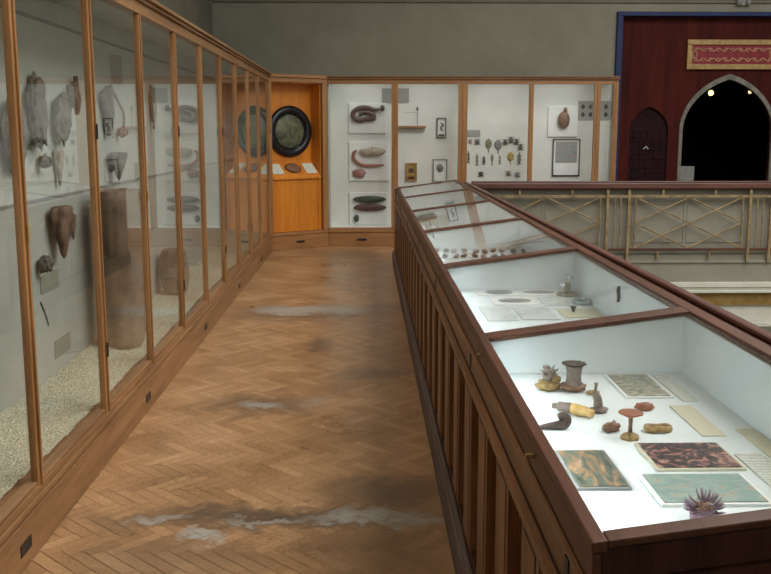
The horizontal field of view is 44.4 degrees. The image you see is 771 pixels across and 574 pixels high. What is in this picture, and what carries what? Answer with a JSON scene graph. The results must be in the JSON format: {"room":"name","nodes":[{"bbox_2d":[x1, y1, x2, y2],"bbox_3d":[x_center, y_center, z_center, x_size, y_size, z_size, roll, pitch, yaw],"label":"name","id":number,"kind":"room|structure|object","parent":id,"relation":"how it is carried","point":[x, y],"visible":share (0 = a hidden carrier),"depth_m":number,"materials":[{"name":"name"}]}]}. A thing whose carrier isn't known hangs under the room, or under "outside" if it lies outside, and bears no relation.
{"room":"museum","nodes":[
{"label":"museum","id":0,"kind":"room"},
{"bbox_2d":[156,0,212,35],"bbox_3d":[-2.386,-2.351,5.823,0.200,6.450,15.350,0,9,-1],"label":"wall","id":1,"kind":"structure","parent":0,"point":[197,12],"depth_m":12.02,"materials":[{"name":"grey paint"}]},
{"bbox_2d":[22,246,454,573],"bbox_3d":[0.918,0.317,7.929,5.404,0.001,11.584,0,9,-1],"label":"floor","id":2,"kind":"structure","parent":0,"point":[397,435],"depth_m":4.72,"materials":[{"name":"brown wood"}]},
{"bbox_2d":[0,0,272,573],"bbox_3d":[-1.834,-0.740,7.098,0.925,2.357,11.120,0,9,-1],"label":"display case","id":3,"kind":"object","parent":2,"relation":"on","point":[202,176],"visible":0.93,"depth_m":5.55,"materials":[{"name":"brown wood"}]},
{"bbox_2d":[1,99,28,173],"bbox_3d":[-1.813,-0.738,4.627,0.080,0.408,0.288,0,9,3],"label":"sponge","id":4,"kind":"object","parent":3,"relation":"attached to","point":[4,124],"visible":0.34,"depth_m":4.54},
{"bbox_2d":[25,71,48,151],"bbox_3d":[-1.820,-0.915,4.943,0.077,0.424,0.246,0,9,-1],"label":"sponge","id":5,"kind":"object","parent":3,"relation":"attached to","point":[36,103],"visible":1,"depth_m":4.88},
{"bbox_2d":[40,302,48,324],"bbox_3d":[-1.845,0.145,5.119,0.008,0.153,0.114,0,9,-1],"label":"sponge spicule","id":6,"kind":"object","parent":3,"relation":"attached to","point":[40,302],"visible":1,"depth_m":5.12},
{"bbox_2d":[37,153,52,168],"bbox_3d":[-1.819,-0.673,5.050,0.082,0.084,0.088,0,9,-1],"label":"sponge","id":7,"kind":"object","parent":3,"relation":"attached to","point":[44,161],"visible":1,"depth_m":5.03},
{"bbox_2d":[37,255,53,273],"bbox_3d":[-1.806,-0.121,5.023,0.082,0.103,0.094,0,9,-1],"label":"sponge","id":8,"kind":"object","parent":3,"relation":"attached to","point":[45,264],"visible":1,"depth_m":5.00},
{"bbox_2d":[40,269,58,294],"bbox_3d":[-1.849,-0.030,5.207,0.004,0.100,0.300,0,9,-1],"label":"paper label","id":9,"kind":"object","parent":3,"relation":"attached to","point":[49,281],"visible":1,"depth_m":5.20,"materials":[{"name":"beige paper"}]},
{"bbox_2d":[54,149,64,184],"bbox_3d":[-1.841,-0.674,5.332,0.050,0.200,0.114,0,9,-1],"label":"sponge","id":10,"kind":"object","parent":3,"relation":"attached to","point":[59,154],"visible":1,"depth_m":5.31,"materials":[{"name":"beige"}]},
{"bbox_2d":[49,205,73,258],"bbox_3d":[-1.796,-0.302,5.259,0.115,0.290,0.247,0,9,-1],"label":"sponge","id":11,"kind":"object","parent":3,"relation":"attached to","point":[61,217],"visible":1,"depth_m":5.20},
{"bbox_2d":[52,93,71,146],"bbox_3d":[-1.823,-0.942,5.335,0.086,0.304,0.229,0,9,-1],"label":"sponge","id":12,"kind":"object","parent":3,"relation":"attached to","point":[62,112],"visible":1,"depth_m":5.29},
{"bbox_2d":[54,332,70,358],"bbox_3d":[-1.852,0.333,5.429,0.004,0.100,0.280,0,9,-1],"label":"paper label","id":13,"kind":"object","parent":3,"relation":"attached to","point":[62,345],"visible":1,"depth_m":5.42,"materials":[{"name":"beige paper"}]},
{"bbox_2d":[66,76,80,114],"bbox_3d":[-1.840,-1.127,5.557,0.064,0.226,0.186,0,9,-1],"label":"sponge","id":14,"kind":"object","parent":3,"relation":"attached to","point":[73,91],"visible":1,"depth_m":5.56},
{"bbox_2d":[71,214,76,239],"bbox_3d":[-1.840,-0.354,5.573,0.039,0.150,0.084,0,9,-1],"label":"sponge","id":15,"kind":"object","parent":3,"relation":"attached to","point":[75,217],"visible":0.58,"depth_m":5.56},
{"bbox_2d":[99,86,114,134],"bbox_3d":[-1.855,-1.179,6.316,0.064,0.329,0.270,0,9,-1],"label":"sponge","id":16,"kind":"object","parent":3,"relation":"attached to","point":[106,96],"visible":1,"depth_m":6.27,"materials":[{"name":"white"}]},
{"bbox_2d":[110,53,122,84],"bbox_3d":[-1.893,-1.530,6.652,0.004,0.200,0.300,0,9,-1],"label":"paper label","id":17,"kind":"object","parent":3,"relation":"attached to","point":[115,60],"visible":1,"depth_m":6.65,"materials":[{"name":"beige paper"}]},
{"bbox_2d":[109,84,124,126],"bbox_3d":[-1.873,-1.240,6.617,0.018,0.336,0.343,0,9,-1],"label":"whip","id":18,"kind":"object","parent":3,"relation":"attached to","point":[112,89],"visible":0.72,"depth_m":6.66,"materials":[{"name":"grey"}]},
{"bbox_2d":[90,188,145,348],"bbox_3d":[-1.657,-0.115,5.935,0.335,0.990,0.342,0,9,-1],"label":"specimen","id":19,"kind":"object","parent":3,"relation":"on","point":[121,220],"visible":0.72,"depth_m":5.82},
{"bbox_2d":[110,152,127,179],"bbox_3d":[-1.834,-0.829,6.486,0.111,0.190,0.255,0,9,-1],"label":"sponge","id":20,"kind":"object","parent":3,"relation":"attached to","point":[118,159],"visible":1,"depth_m":6.42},
{"bbox_2d":[117,126,127,137],"bbox_3d":[-1.852,-1.089,6.656,0.083,0.087,0.086,0,9,-1],"label":"sponge","id":21,"kind":"object","parent":3,"relation":"attached to","point":[122,132],"visible":1,"depth_m":6.63,"materials":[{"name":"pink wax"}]},
{"bbox_2d":[150,84,156,128],"bbox_3d":[-1.887,-1.467,7.687,0.058,0.363,0.132,-3,10,-18],"label":"sponge","id":22,"kind":"object","parent":3,"relation":"attached to","point":[153,107],"visible":1,"depth_m":7.67,"materials":[{"name":"white"}]},
{"bbox_2d":[159,247,188,294],"bbox_3d":[-1.764,-0.128,7.898,0.250,0.390,0.245,0,9,-1],"label":"sponge","id":23,"kind":"object","parent":3,"relation":"on","point":[168,264],"visible":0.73,"depth_m":7.81,"materials":[{"name":"brown"}]},
{"bbox_2d":[269,73,328,250],"bbox_3d":[-1.251,-1.708,12.993,0.965,2.354,0.330,-7,12,-36],"label":"display cabinet","id":24,"kind":"object","parent":2,"relation":"on","point":[298,222],"visible":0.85,"depth_m":13.03,"materials":[{"name":"brown wood"}]},
{"bbox_2d":[273,164,284,173],"bbox_3d":[-1.481,-1.601,12.845,0.170,0.134,0.154,-7,12,-36],"label":"printed card","id":25,"kind":"object","parent":24,"relation":"on","point":[277,169],"visible":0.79,"depth_m":12.85,"materials":[{"name":"white paper"}]},
{"bbox_2d":[272,106,311,156],"bbox_3d":[-1.312,-2.140,13.009,0.700,0.700,0.060,-7,12,-36],"label":"relief","id":26,"kind":"object","parent":24,"relation":"attached to","point":[291,127],"visible":0.94,"depth_m":13.00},
{"bbox_2d":[285,163,301,172],"bbox_3d":[-1.271,-1.635,12.989,0.246,0.133,0.140,-8,12,-39],"label":"specimen","id":27,"kind":"object","parent":24,"relation":"on","point":[292,167],"visible":1,"depth_m":12.96},
{"bbox_2d":[301,163,316,172],"bbox_3d":[-1.058,-1.653,13.160,0.170,0.134,0.154,-7,12,-36],"label":"printed card","id":28,"kind":"object","parent":24,"relation":"on","point":[309,168],"visible":1,"depth_m":13.16,"materials":[{"name":"white paper"}]},
{"bbox_2d":[327,76,619,245],"bbox_3d":[1.201,-1.783,13.451,4.049,2.352,0.610,0,9,-1],"label":"display case","id":29,"kind":"object","parent":2,"relation":"on","point":[500,107],"visible":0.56,"depth_m":13.52,"materials":[{"name":"brown wood"}]},
{"bbox_2d":[349,103,385,132],"bbox_3d":[-0.256,-2.409,13.491,0.530,0.425,0.030,0,9,-1],"label":"board","id":30,"kind":"object","parent":29,"relation":"attached to","point":[379,125],"visible":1,"depth_m":13.49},
{"bbox_2d":[351,105,384,122],"bbox_3d":[-0.254,-2.458,13.432,0.485,0.253,0.068,0,9,-1],"label":"model","id":31,"kind":"object","parent":30,"relation":"attached to","point":[368,110],"visible":1,"depth_m":13.40},
{"bbox_2d":[349,142,388,180],"bbox_3d":[-0.234,-1.804,13.590,0.575,0.550,0.030,0,9,-1],"label":"board","id":32,"kind":"object","parent":29,"relation":"attached to","point":[381,173],"visible":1,"depth_m":13.58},
{"bbox_2d":[352,169,365,177],"bbox_3d":[-0.376,-1.630,13.575,0.203,0.137,0.042,0,9,-1],"label":"model","id":33,"kind":"object","parent":32,"relation":"attached to","point":[359,173],"visible":1,"depth_m":13.56},
{"bbox_2d":[352,150,383,166],"bbox_3d":[-0.252,-1.839,13.544,0.464,0.251,0.046,0,9,-1],"label":"model","id":34,"kind":"object","parent":32,"relation":"attached to","point":[354,151],"visible":1,"depth_m":13.54},
{"bbox_2d":[359,147,385,155],"bbox_3d":[-0.187,-1.935,13.512,0.389,0.131,0.070,0,9,-1],"label":"model","id":35,"kind":"object","parent":32,"relation":"attached to","point":[370,151],"visible":1,"depth_m":13.49},
{"bbox_2d":[349,192,388,224],"bbox_3d":[-0.236,-1.135,13.700,0.570,0.468,0.030,0,9,-1],"label":"board","id":36,"kind":"object","parent":29,"relation":"on","point":[381,217],"visible":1,"depth_m":13.70,"materials":[{"name":"white paper"}]},
{"bbox_2d":[354,215,358,221],"bbox_3d":[-0.421,-0.992,13.673,0.080,0.110,0.060,0,9,-1],"label":"model","id":37,"kind":"object","parent":36,"relation":"attached to","point":[356,217],"visible":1,"depth_m":13.65},
{"bbox_2d":[353,196,385,202],"bbox_3d":[-0.230,-1.263,13.628,0.480,0.105,0.060,0,9,-1],"label":"model","id":38,"kind":"object","parent":36,"relation":"attached to","point":[364,199],"visible":1,"depth_m":13.61},
{"bbox_2d":[354,204,385,210],"bbox_3d":[-0.226,-1.146,13.647,0.473,0.109,0.061,0,9,-1],"label":"model","id":39,"kind":"object","parent":36,"relation":"attached to","point":[363,207],"visible":1,"depth_m":13.63},
{"bbox_2d":[382,88,408,102],"bbox_3d":[0.141,-2.723,13.458,0.385,0.205,0.008,0,9,-1],"label":"label","id":40,"kind":"object","parent":29,"relation":"attached to","point":[403,93],"visible":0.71,"depth_m":13.46,"materials":[{"name":"white paper"}]},
{"bbox_2d":[406,163,416,180],"bbox_3d":[0.373,-1.658,13.626,0.160,0.260,0.032,0,9,-1],"label":"framed display","id":41,"kind":"object","parent":29,"relation":"attached to","point":[411,168],"visible":1,"depth_m":13.63,"materials":[{"name":"yellow paper"}]},
{"bbox_2d":[398,126,425,129],"bbox_3d":[0.372,-2.267,13.491,0.405,0.065,0.100,0,9,-1],"label":"wall shelf","id":42,"kind":"object","parent":29,"relation":"attached to","point":[399,127],"visible":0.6,"depth_m":13.45,"materials":[{"name":"brown wood"}]},
{"bbox_2d":[404,106,418,125],"bbox_3d":[0.368,-2.431,13.454,0.207,0.270,0.030,0,9,-1],"label":"specimen","id":43,"kind":"object","parent":42,"relation":"on","point":[417,107],"visible":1,"depth_m":13.44,"materials":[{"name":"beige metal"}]},
{"bbox_2d":[433,159,446,181],"bbox_3d":[0.786,-1.679,13.629,0.205,0.330,0.037,0,9,-1],"label":"framed display","id":44,"kind":"object","parent":29,"relation":"attached to","point":[439,165],"visible":0.98,"depth_m":13.63,"materials":[{"name":"white paper"}]},
{"bbox_2d":[437,118,445,137],"bbox_3d":[0.801,-2.276,13.533,0.135,0.280,0.032,0,9,-1],"label":"framed display","id":45,"kind":"object","parent":29,"relation":"attached to","point":[441,122],"visible":1,"depth_m":13.53,"materials":[{"name":"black paper"}]},
{"bbox_2d":[467,130,479,136],"bbox_3d":[1.266,-2.204,13.567,0.185,0.095,0.008,0,9,-1],"label":"label","id":46,"kind":"object","parent":29,"relation":"attached to","point":[470,133],"visible":1,"depth_m":13.56,"materials":[{"name":"white paper"}]},
{"bbox_2d":[486,139,491,152],"bbox_3d":[1.485,-2.033,13.594,0.089,0.200,0.019,0,9,-1],"label":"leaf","id":47,"kind":"object","parent":29,"relation":"attached to","point":[488,141],"visible":1,"depth_m":13.58,"materials":[{"name":"green plant"}]},
{"bbox_2d":[495,139,501,153],"bbox_3d":[1.621,-2.019,13.599,0.107,0.211,0.020,0,9,-1],"label":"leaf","id":48,"kind":"object","parent":29,"relation":"attached to","point":[498,144],"visible":1,"depth_m":13.59,"materials":[{"name":"grey plant"}]},
{"bbox_2d":[507,152,513,164],"bbox_3d":[1.803,-1.857,13.629,0.096,0.180,0.020,0,9,-1],"label":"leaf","id":49,"kind":"object","parent":29,"relation":"attached to","point":[510,156],"visible":1,"depth_m":13.62,"materials":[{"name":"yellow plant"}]},
{"bbox_2d":[516,152,521,163],"bbox_3d":[1.928,-1.855,13.622,0.084,0.171,0.040,0,9,-1],"label":"insect","id":50,"kind":"object","parent":29,"relation":"attached to","point":[519,155],"visible":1,"depth_m":13.61,"materials":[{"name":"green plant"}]},
{"bbox_2d":[547,107,577,136],"bbox_3d":[2.541,-2.369,13.555,0.425,0.425,0.030,0,9,-1],"label":"board","id":51,"kind":"object","parent":29,"relation":"attached to","point":[554,130],"visible":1,"depth_m":13.54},
{"bbox_2d":[558,107,569,127],"bbox_3d":[2.544,-2.417,13.487,0.171,0.303,0.082,0,9,-1],"label":"model","id":52,"kind":"object","parent":51,"relation":"attached to","point":[564,118],"visible":1,"depth_m":13.46},
{"bbox_2d":[552,139,580,175],"bbox_3d":[2.606,-1.868,13.639,0.395,0.530,0.030,0,9,-1],"label":"framed display","id":53,"kind":"object","parent":29,"relation":"attached to","point":[565,152],"visible":1,"depth_m":13.64,"materials":[{"name":"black paper"}]},
{"bbox_2d":[555,142,576,162],"bbox_3d":[2.605,-1.943,13.628,0.312,0.301,0.003,0,9,-1],"label":"print","id":54,"kind":"object","parent":53,"relation":"attached to","point":[565,152],"depth_m":13.63},
{"bbox_2d":[578,101,609,119],"bbox_3d":[2.985,-2.527,13.546,0.455,0.270,0.016,0,9,-1],"label":"chart","id":55,"kind":"object","parent":29,"relation":"attached to","point":[585,108],"visible":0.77,"depth_m":13.54,"materials":[{"name":"grey paper"}]},
{"bbox_2d":[392,180,770,573],"bbox_3d":[0.558,0.006,6.610,0.740,1.043,10.202,0,9,-1],"label":"display case","id":56,"kind":"object","parent":2,"relation":"on","point":[510,505],"visible":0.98,"depth_m":2.96,"materials":[{"name":"brown wood"}]},
{"bbox_2d":[474,290,519,295],"bbox_3d":[0.538,0.027,4.562,0.200,0.005,0.170,0,9,-1],"label":"sheet","id":57,"kind":"object","parent":56,"relation":"on","point":[478,292],"visible":1,"depth_m":4.54,"materials":[{"name":"white paper"}]},
{"bbox_2d":[485,290,511,293],"bbox_3d":[0.548,0.024,4.567,0.130,0.002,0.119,1,9,4],"label":"picture","id":58,"kind":"object","parent":57,"relation":"on","point":[486,291],"depth_m":4.57},
{"bbox_2d":[479,306,519,320],"bbox_3d":[0.484,0.113,4.043,0.130,0.003,0.320,0,9,-1],"label":"label","id":59,"kind":"object","parent":56,"relation":"on","point":[492,313],"visible":1,"depth_m":4.04,"materials":[{"name":"white paper"}]},
{"bbox_2d":[489,296,538,304],"bbox_3d":[0.587,0.063,4.346,0.200,0.005,0.210,0,9,-1],"label":"sheet","id":60,"kind":"object","parent":56,"relation":"on","point":[496,300],"visible":1,"depth_m":4.32,"materials":[{"name":"white paper"}]},
{"bbox_2d":[498,298,530,302],"bbox_3d":[0.592,0.062,4.341,0.150,0.002,0.100,-1,9,-5],"label":"picture","id":61,"kind":"object","parent":60,"relation":"on","point":[500,300],"depth_m":4.33},
{"bbox_2d":[512,306,559,319],"bbox_3d":[0.641,0.111,4.056,0.155,0.003,0.300,0,9,-1],"label":"label","id":62,"kind":"object","parent":56,"relation":"on","point":[524,312],"visible":1,"depth_m":4.04,"materials":[{"name":"white paper"}]},
{"bbox_2d":[517,289,557,295],"bbox_3d":[0.743,0.026,4.566,0.190,0.005,0.170,0,9,-1],"label":"sheet","id":63,"kind":"object","parent":56,"relation":"on","point":[524,292],"visible":0.99,"depth_m":4.55,"materials":[{"name":"white paper"}]},
{"bbox_2d":[524,290,553,292],"bbox_3d":[0.743,0.024,4.571,0.150,0.002,0.080,0,9,2],"label":"picture","id":64,"kind":"object","parent":63,"relation":"on","point":[525,291],"depth_m":4.58},
{"bbox_2d":[534,364,560,390],"bbox_3d":[0.488,0.270,2.848,0.068,0.081,0.073,-8,12,-38],"label":"model","id":65,"kind":"object","parent":56,"relation":"on","point":[550,381],"visible":1,"depth_m":2.83},
{"bbox_2d":[539,412,571,429],"bbox_3d":[0.443,0.351,2.470,0.093,0.045,0.029,-2,10,-13],"label":"model","id":66,"kind":"object","parent":56,"relation":"on","point":[565,420],"visible":0.88,"depth_m":2.47},
{"bbox_2d":[537,297,573,305],"bbox_3d":[0.777,0.065,4.335,0.130,0.003,0.220,0,9,-1],"label":"label","id":67,"kind":"object","parent":56,"relation":"on","point":[547,301],"visible":1,"depth_m":4.32,"materials":[{"name":"white paper"}]},
{"bbox_2d":[556,273,577,296],"bbox_3d":[0.864,-0.014,4.496,0.104,0.108,0.104,0,9,-1],"label":"jar","id":68,"kind":"object","parent":56,"relation":"on","point":[567,286],"visible":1,"depth_m":4.49,"materials":[{"name":"clear glass"}]},
{"bbox_2d":[560,360,586,392],"bbox_3d":[0.564,0.269,2.838,0.084,0.087,0.077,0,9,-1],"label":"model","id":69,"kind":"object","parent":56,"relation":"on","point":[573,383],"visible":1,"depth_m":2.82},
{"bbox_2d":[552,401,594,417],"bbox_3d":[0.516,0.335,2.603,0.123,0.032,0.030,7,12,38],"label":"model","id":70,"kind":"object","parent":56,"relation":"on","point":[568,407],"visible":1,"depth_m":2.59},
{"bbox_2d":[556,308,604,317],"bbox_3d":[0.834,0.112,4.050,0.170,0.003,0.200,0,9,-1],"label":"label","id":71,"kind":"object","parent":56,"relation":"on","point":[590,312],"visible":0.79,"depth_m":4.04,"materials":[{"name":"beige paper"}]},
{"bbox_2d":[573,298,589,304],"bbox_3d":[0.889,0.066,4.287,0.076,0.016,0.105,0,9,-1],"label":"ring","id":72,"kind":"object","parent":56,"relation":"on","point":[580,301],"visible":1,"depth_m":4.26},
{"bbox_2d":[585,382,599,394],"bbox_3d":[0.613,0.301,2.799,0.045,0.036,0.028,0,9,-1],"label":"model","id":73,"kind":"object","parent":56,"relation":"on","point":[589,392],"visible":0.7,"depth_m":2.79},
{"bbox_2d":[554,450,631,490],"bbox_3d":[0.472,0.418,2.175,0.122,0.008,0.249,0,9,-1],"label":"picture card","id":74,"kind":"object","parent":56,"relation":"on","point":[589,470],"visible":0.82,"depth_m":2.15,"materials":[{"name":"paper"}]},
{"bbox_2d":[589,391,608,412],"bbox_3d":[0.594,0.318,2.624,0.058,0.060,0.043,0,9,-1],"label":"model","id":75,"kind":"object","parent":56,"relation":"on","point":[598,406],"visible":0.94,"depth_m":2.61},
{"bbox_2d":[602,419,620,432],"bbox_3d":[0.586,0.360,2.454,0.053,0.031,0.032,0,9,-1],"label":"model","id":76,"kind":"object","parent":56,"relation":"on","point":[608,427],"visible":1,"depth_m":2.45},
{"bbox_2d":[616,286,619,301],"bbox_3d":[0.934,0.029,3.797,0.012,0.066,0.024,0,9,-1],"label":"specimen","id":77,"kind":"object","parent":56,"relation":"attached to","point":[618,287],"visible":1,"depth_m":3.79},
{"bbox_2d":[618,408,642,441],"bbox_3d":[0.621,0.350,2.396,0.062,0.070,0.062,0,9,-1],"label":"model","id":78,"kind":"object","parent":56,"relation":"on","point":[631,413],"visible":1,"depth_m":2.39},
{"bbox_2d":[604,374,673,398],"bbox_3d":[0.769,0.301,2.886,0.139,0.008,0.261,0,9,-1],"label":"picture card","id":79,"kind":"object","parent":56,"relation":"on","point":[631,386],"visible":1,"depth_m":2.86,"materials":[{"name":"paper"}]},
{"bbox_2d":[634,402,653,410],"bbox_3d":[0.722,0.333,2.645,0.061,0.024,0.030,0,9,-1],"label":"model","id":80,"kind":"object","parent":56,"relation":"on","point":[643,406],"visible":1,"depth_m":2.63},
{"bbox_2d":[643,423,672,432],"bbox_3d":[0.708,0.367,2.459,0.076,0.021,0.049,0,9,-1],"label":"model","id":81,"kind":"object","parent":56,"relation":"on","point":[648,427],"visible":1,"depth_m":2.44},
{"bbox_2d":[652,375,698,401],"bbox_3d":[0.878,0.306,2.874,0.046,0.003,0.295,0,9,-1],"label":"label","id":82,"kind":"object","parent":56,"relation":"on","point":[670,384],"visible":1,"depth_m":2.86,"materials":[{"name":"white paper"}]},
{"bbox_2d":[634,442,746,471],"bbox_3d":[0.724,0.404,2.261,0.208,0.008,0.186,0,9,-1],"label":"picture card","id":83,"kind":"object","parent":56,"relation":"on","point":[681,456],"visible":1,"depth_m":2.24,"materials":[{"name":"brown paper"}]},
{"bbox_2d":[669,405,726,436],"bbox_3d":[0.839,0.359,2.550,0.062,0.003,0.270,0,9,-1],"label":"label","id":84,"kind":"object","parent":56,"relation":"on","point":[695,419],"visible":1,"depth_m":2.53,"materials":[{"name":"beige paper"}]},
{"bbox_2d":[638,473,770,506],"bbox_3d":[0.689,0.438,2.052,0.234,0.008,0.178,0,9,-1],"label":"picture card","id":85,"kind":"object","parent":56,"relation":"on","point":[669,490],"visible":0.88,"depth_m":2.04,"materials":[{"name":"teal paper"}]},
{"bbox_2d":[683,488,725,518],"bbox_3d":[0.635,0.435,1.884,0.084,0.069,0.084,0,9,-1],"label":"model","id":86,"kind":"object","parent":56,"relation":"on","point":[707,506],"visible":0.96,"depth_m":1.87},
{"bbox_2d":[734,454,770,486],"bbox_3d":[0.878,0.422,2.168,0.070,0.003,0.225,0,9,-1],"label":"label","id":87,"kind":"object","parent":56,"relation":"on","point":[760,464],"visible":1,"depth_m":2.21,"materials":[{"name":"beige paper"}]},
{"bbox_2d":[735,428,770,457],"bbox_3d":[0.941,0.390,2.364,0.049,0.003,0.220,0,9,-1],"label":"label","id":88,"kind":"object","parent":56,"relation":"on","point":[757,439],"visible":1,"depth_m":2.38,"materials":[{"name":"beige paper"}]},
{"bbox_2d":[464,182,770,346],"bbox_3d":[1.089,0.223,5.406,0.125,1.005,12.300,0,9,-1],"label":"balustrade","id":89,"kind":"object","parent":2,"relation":"on","point":[741,324],"visible":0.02,"depth_m":3.81,"materials":[{"name":"brown wood"}]},
{"bbox_2d":[471,181,770,261],"bbox_3d":[4.893,-0.800,11.627,7.700,1.005,0.140,0,9,-1],"label":"balustrade","id":90,"kind":"object","parent":2,"relation":"on","point":[626,218],"visible":0.66,"depth_m":11.59,"materials":[{"name":"brown wood"}]},
{"bbox_2d":[212,2,770,214],"bbox_3d":[3.033,-3.751,13.561,11.360,6.200,0.150,0,9,-1],"label":"wall","id":91,"kind":"structure","parent":0,"point":[302,38],"depth_m":13.47,"materials":[{"name":"grey paint"}]},
{"bbox_2d":[212,0,770,3],"bbox_3d":[3.135,-4.065,13.410,11.160,0.070,0.050,0,9,-1],"label":"trim","id":92,"kind":"structure","parent":91,"relation":"attached to","point":[388,1],"depth_m":13.38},
{"bbox_2d":[614,11,770,180],"bbox_3d":[4.994,-2.312,13.813,3.400,3.280,0.220,0,9,-1],"label":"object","id":93,"kind":"structure","parent":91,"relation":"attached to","point":[657,92],"depth_m":13.72,"materials":[{"name":"red paint"}]},
{"bbox_2d":[686,39,770,69],"bbox_3d":[5.023,-3.356,13.658,1.350,0.420,0.050,0,9,-1],"label":"plaque","id":94,"kind":"object","parent":93,"relation":"attached to","point":[701,54],"visible":1,"depth_m":13.65,"materials":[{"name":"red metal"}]},
{"bbox_2d":[736,0,751,4],"bbox_3d":[5.086,-4.051,13.413,0.210,0.100,0.069,0,9,-1],"label":"wall fitting","id":95,"kind":"object","parent":91,"relation":"attached to","point":[739,2],"visible":1,"depth_m":13.40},
{"bbox_2d":[681,80,768,180],"bbox_3d":[4.981,-2.730,15.366,3.400,3.600,3.000,0,9,-1],"label":"archway","id":96,"kind":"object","parent":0,"point":[725,134],"depth_m":16.79,"materials":[{"name":"black"}]},
{"bbox_2d":[761,327,770,331],"bbox_3d":[4.893,3.070,5.827,8.000,4.250,13.300,0,9,-1],"label":"wall","id":97,"kind":"structure","parent":0,"point":[765,328],"depth_m":11.95,"materials":[{"name":"grey paint"}]},
{"bbox_2d":[616,254,770,281],"bbox_3d":[4.867,-0.242,11.759,7.790,0.340,0.120,0,9,-1],"label":"trim","id":98,"kind":"structure","parent":97,"relation":"attached to","point":[669,267],"depth_m":11.70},
{"bbox_2d":[670,282,770,292],"bbox_3d":[4.868,-0.006,11.757,7.790,0.125,0.200,0,9,-1],"label":"trim","id":99,"kind":"structure","parent":97,"relation":"attached to","point":[692,287],"depth_m":11.68,"materials":[{"name":"white paint"}]},
{"bbox_2d":[692,293,770,304],"bbox_3d":[4.867,0.132,11.815,7.790,0.165,0.130,0,9,-1],"label":"trim","id":100,"kind":"structure","parent":97,"relation":"attached to","point":[715,298],"depth_m":11.74,"materials":[{"name":"brown wood"}]},
{"bbox_2d":[717,305,770,326],"bbox_3d":[4.867,0.348,11.841,7.790,0.270,0.150,0,9,-1],"label":"trim","id":101,"kind":"structure","parent":97,"relation":"attached to","point":[759,315],"depth_m":11.80,"materials":[{"name":"white paint"}]},
{"bbox_3d":[4.982,-0.946,15.609,3.200,0.008,2.900,0,9,-1],"label":"floor","id":102,"kind":"structure","parent":0,"visible":0},
{"bbox_2d":[680,166,693,180],"bbox_3d":[4.564,-1.302,14.437,0.280,1.076,0.260,0,9,-1],"label":"stand","id":103,"kind":"object","parent":102,"relation":"on","point":[687,172],"visible":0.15,"depth_m":14.35,"materials":[{"name":"grey metal"}]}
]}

